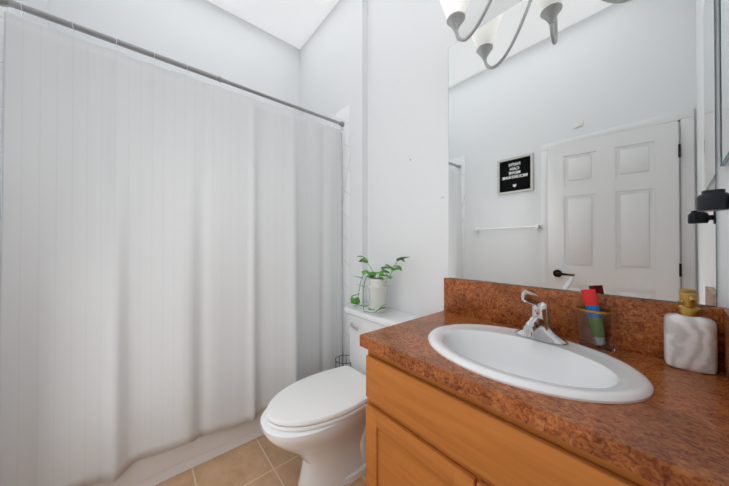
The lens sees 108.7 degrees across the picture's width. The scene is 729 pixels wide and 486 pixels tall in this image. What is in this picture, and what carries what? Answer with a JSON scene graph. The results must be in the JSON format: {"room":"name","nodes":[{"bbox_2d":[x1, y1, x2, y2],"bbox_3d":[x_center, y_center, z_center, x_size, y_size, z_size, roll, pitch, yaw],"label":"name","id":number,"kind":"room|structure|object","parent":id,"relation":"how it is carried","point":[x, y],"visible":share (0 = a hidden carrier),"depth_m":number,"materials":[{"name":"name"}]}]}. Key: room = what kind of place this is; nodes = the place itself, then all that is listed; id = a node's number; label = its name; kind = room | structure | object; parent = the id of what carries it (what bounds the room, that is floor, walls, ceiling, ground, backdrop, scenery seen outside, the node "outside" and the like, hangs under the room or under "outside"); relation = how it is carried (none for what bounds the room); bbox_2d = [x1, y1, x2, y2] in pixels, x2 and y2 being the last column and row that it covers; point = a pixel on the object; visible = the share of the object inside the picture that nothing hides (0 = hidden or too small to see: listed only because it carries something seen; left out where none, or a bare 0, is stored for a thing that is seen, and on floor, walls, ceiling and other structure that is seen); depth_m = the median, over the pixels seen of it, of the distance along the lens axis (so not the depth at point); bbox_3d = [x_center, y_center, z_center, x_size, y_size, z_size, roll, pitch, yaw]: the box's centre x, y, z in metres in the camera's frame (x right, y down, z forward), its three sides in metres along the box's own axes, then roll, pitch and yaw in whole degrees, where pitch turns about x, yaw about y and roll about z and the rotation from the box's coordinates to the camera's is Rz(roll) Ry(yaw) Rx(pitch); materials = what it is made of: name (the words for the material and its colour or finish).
{"room":"bathroom","nodes":[
{"label":"bathroom","id":0,"kind":"room"},
{"bbox_2d":[14,0,47,26],"bbox_3d":[-1.093,-0.364,0.550,0.100,3.100,2.465,0,0,-40],"label":"wall","id":1,"kind":"structure","parent":0,"point":[41,5],"depth_m":1.36,"materials":[{"name":"white paint"}]},
{"bbox_2d":[0,6,21,234],"bbox_3d":[-1.581,0.080,1.205,0.006,2.220,0.770,0,0,-40],"label":"tiled wall","id":2,"kind":"structure","parent":1,"relation":"attached to","point":[11,10],"depth_m":1.02,"materials":[{"name":"white tile"}]},
{"bbox_2d":[48,0,299,114],"bbox_3d":[-1.256,-0.354,2.093,1.846,3.100,0.100,0,0,-40],"label":"wall","id":3,"kind":"structure","parent":0,"point":[207,36],"depth_m":2.01,"materials":[{"name":"white paint"}]},
{"bbox_2d":[154,435,365,485],"bbox_3d":[-0.427,1.240,1.104,1.846,0.100,2.665,0,0,-40],"label":"floor","id":4,"kind":"structure","parent":0,"point":[262,460],"depth_m":1.37,"materials":[{"name":"tile"}]},
{"bbox_2d":[90,413,263,485],"bbox_3d":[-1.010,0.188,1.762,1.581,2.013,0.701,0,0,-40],"label":"bathtub","id":5,"kind":"object","parent":4,"relation":"on","point":[154,470],"visible":0.02,"depth_m":1.36,"materials":[{"name":"white ceramic"}]},
{"bbox_2d":[261,303,421,485],"bbox_3d":[-0.129,0.803,1.395,0.817,0.776,0.485,0,0,-40],"label":"toilet","id":6,"kind":"object","parent":4,"relation":"on","point":[316,423],"visible":0.67,"depth_m":1.26,"materials":[{"name":"white ceramic"}]},
{"bbox_2d":[350,255,407,312],"bbox_3d":[0.043,0.246,1.583,0.198,0.336,0.458,0,0,-40],"label":"plant pot","id":7,"kind":"object","parent":6,"relation":"on","point":[377,287],"visible":1,"depth_m":1.55,"materials":[{"name":"white ceramic"}]},
{"bbox_2d":[335,355,350,367],"bbox_3d":[-0.136,0.996,1.804,0.136,0.390,0.136,0,0,-40],"label":"basket","id":8,"kind":"object","parent":4,"relation":"on","point":[346,363],"visible":0.21,"depth_m":1.85,"materials":[{"name":"black metal"}]},
{"bbox_2d":[360,278,728,485],"bbox_3d":[0.488,0.683,0.846,0.585,1.010,0.878,0,0,-40],"label":"bathroom vanity","id":9,"kind":"object","parent":4,"relation":"on","point":[467,386],"visible":0.94,"depth_m":0.70,"materials":[{"name":"laminate"}]},
{"bbox_2d":[515,290,568,345],"bbox_3d":[0.563,0.242,0.871,0.192,0.186,0.160,0,0,-40],"label":"faucet","id":10,"kind":"object","parent":9,"relation":"on","point":[537,326],"visible":1,"depth_m":0.88,"materials":[{"name":"silver metal"}]},
{"bbox_2d":[577,289,615,351],"bbox_3d":[0.774,0.250,0.873,0.068,0.195,0.098,0,0,-40],"label":"toothbrush cup","id":11,"kind":"object","parent":9,"relation":"on","point":[596,327],"visible":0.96,"depth_m":0.85,"materials":[{"name":"clear glass"}]},
{"bbox_2d":[664,293,717,374],"bbox_3d":[0.894,0.244,0.718,0.092,0.206,0.074,0,0,42],"label":"soap dispenser","id":12,"kind":"object","parent":9,"relation":"on","point":[690,338],"visible":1,"depth_m":0.70,"materials":[{"name":"white ceramic"}]},
{"bbox_2d":[207,0,338,48],"bbox_3d":[-0.427,-1.960,1.124,1.846,0.100,2.665,0,0,-40],"label":"ceiling","id":13,"kind":"structure","parent":0,"point":[296,23],"depth_m":2.18,"materials":[{"name":"white paint"}]},
{"bbox_2d":[300,0,728,366],"bbox_3d":[0.220,-0.357,1.663,0.150,3.100,2.465,0,0,-40],"label":"wall","id":14,"kind":"structure","parent":0,"point":[380,67],"depth_m":1.63,"materials":[{"name":"white paint"}]},
{"bbox_2d":[323,105,349,365],"bbox_3d":[-0.363,0.087,2.227,0.006,2.220,0.786,0,0,-40],"label":"tiled wall","id":15,"kind":"structure","parent":14,"relation":"attached to","point":[343,115],"depth_m":1.96,"materials":[{"name":"white tile"}]},
{"bbox_2d":[0,0,343,126],"bbox_3d":[-0.767,-0.893,1.481,1.583,0.071,0.042,0,0,-40],"label":"curtain rod","id":16,"kind":"object","parent":15,"relation":"attached to","point":[22,7],"visible":0.98,"depth_m":1.22,"materials":[{"name":"silver metal"}]},
{"bbox_2d":[0,11,341,485],"bbox_3d":[-0.733,0.090,1.435,1.526,1.887,0.100,0,0,-40],"label":"shower curtain","id":17,"kind":"object","parent":16,"relation":"hanging from","point":[170,260],"visible":1,"depth_m":1.23,"materials":[{"name":"fabric"}]},
{"bbox_2d":[342,133,342,365],"bbox_3d":[-0.188,0.070,1.957,0.061,1.810,0.017,0,0,-40],"label":"curtain liner","id":18,"kind":"object","parent":16,"relation":"hanging from","point":[342,253],"visible":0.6,"depth_m":1.98,"materials":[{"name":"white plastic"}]},
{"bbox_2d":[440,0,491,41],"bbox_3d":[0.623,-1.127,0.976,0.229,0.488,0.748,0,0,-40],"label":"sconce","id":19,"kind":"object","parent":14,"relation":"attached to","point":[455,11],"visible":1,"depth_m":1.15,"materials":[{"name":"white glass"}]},
{"bbox_2d":[448,0,716,305],"bbox_3d":[0.708,-0.422,1.044,0.006,1.198,0.830,0,0,-40],"label":"vanity mirror","id":20,"kind":"object","parent":14,"relation":"attached to","point":[582,144],"visible":1,"depth_m":0.93,"materials":[{"name":"grey mirror"}]},
{"bbox_3d":[0.403,-0.366,0.136,1.846,3.100,0.100,0,0,-40],"label":"wall","id":21,"kind":"structure","parent":0,"visible":0},
{"bbox_2d":[696,189,728,211],"bbox_3d":[0.768,-0.090,0.558,0.046,0.048,0.073,0,0,-40],"label":"towel holder","id":22,"kind":"object","parent":21,"relation":"attached to","point":[712,200],"visible":1,"depth_m":0.56,"materials":[{"name":"black plastic"}]},
{"bbox_2d":[719,0,728,166],"bbox_3d":[0.786,-0.569,0.544,0.465,0.730,0.024,0,0,-40],"label":"medicine cabinet mirror","id":23,"kind":"object","parent":21,"relation":"attached to","point":[724,71],"visible":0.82,"depth_m":0.64,"materials":[{"name":"white mirror"}]}
]}

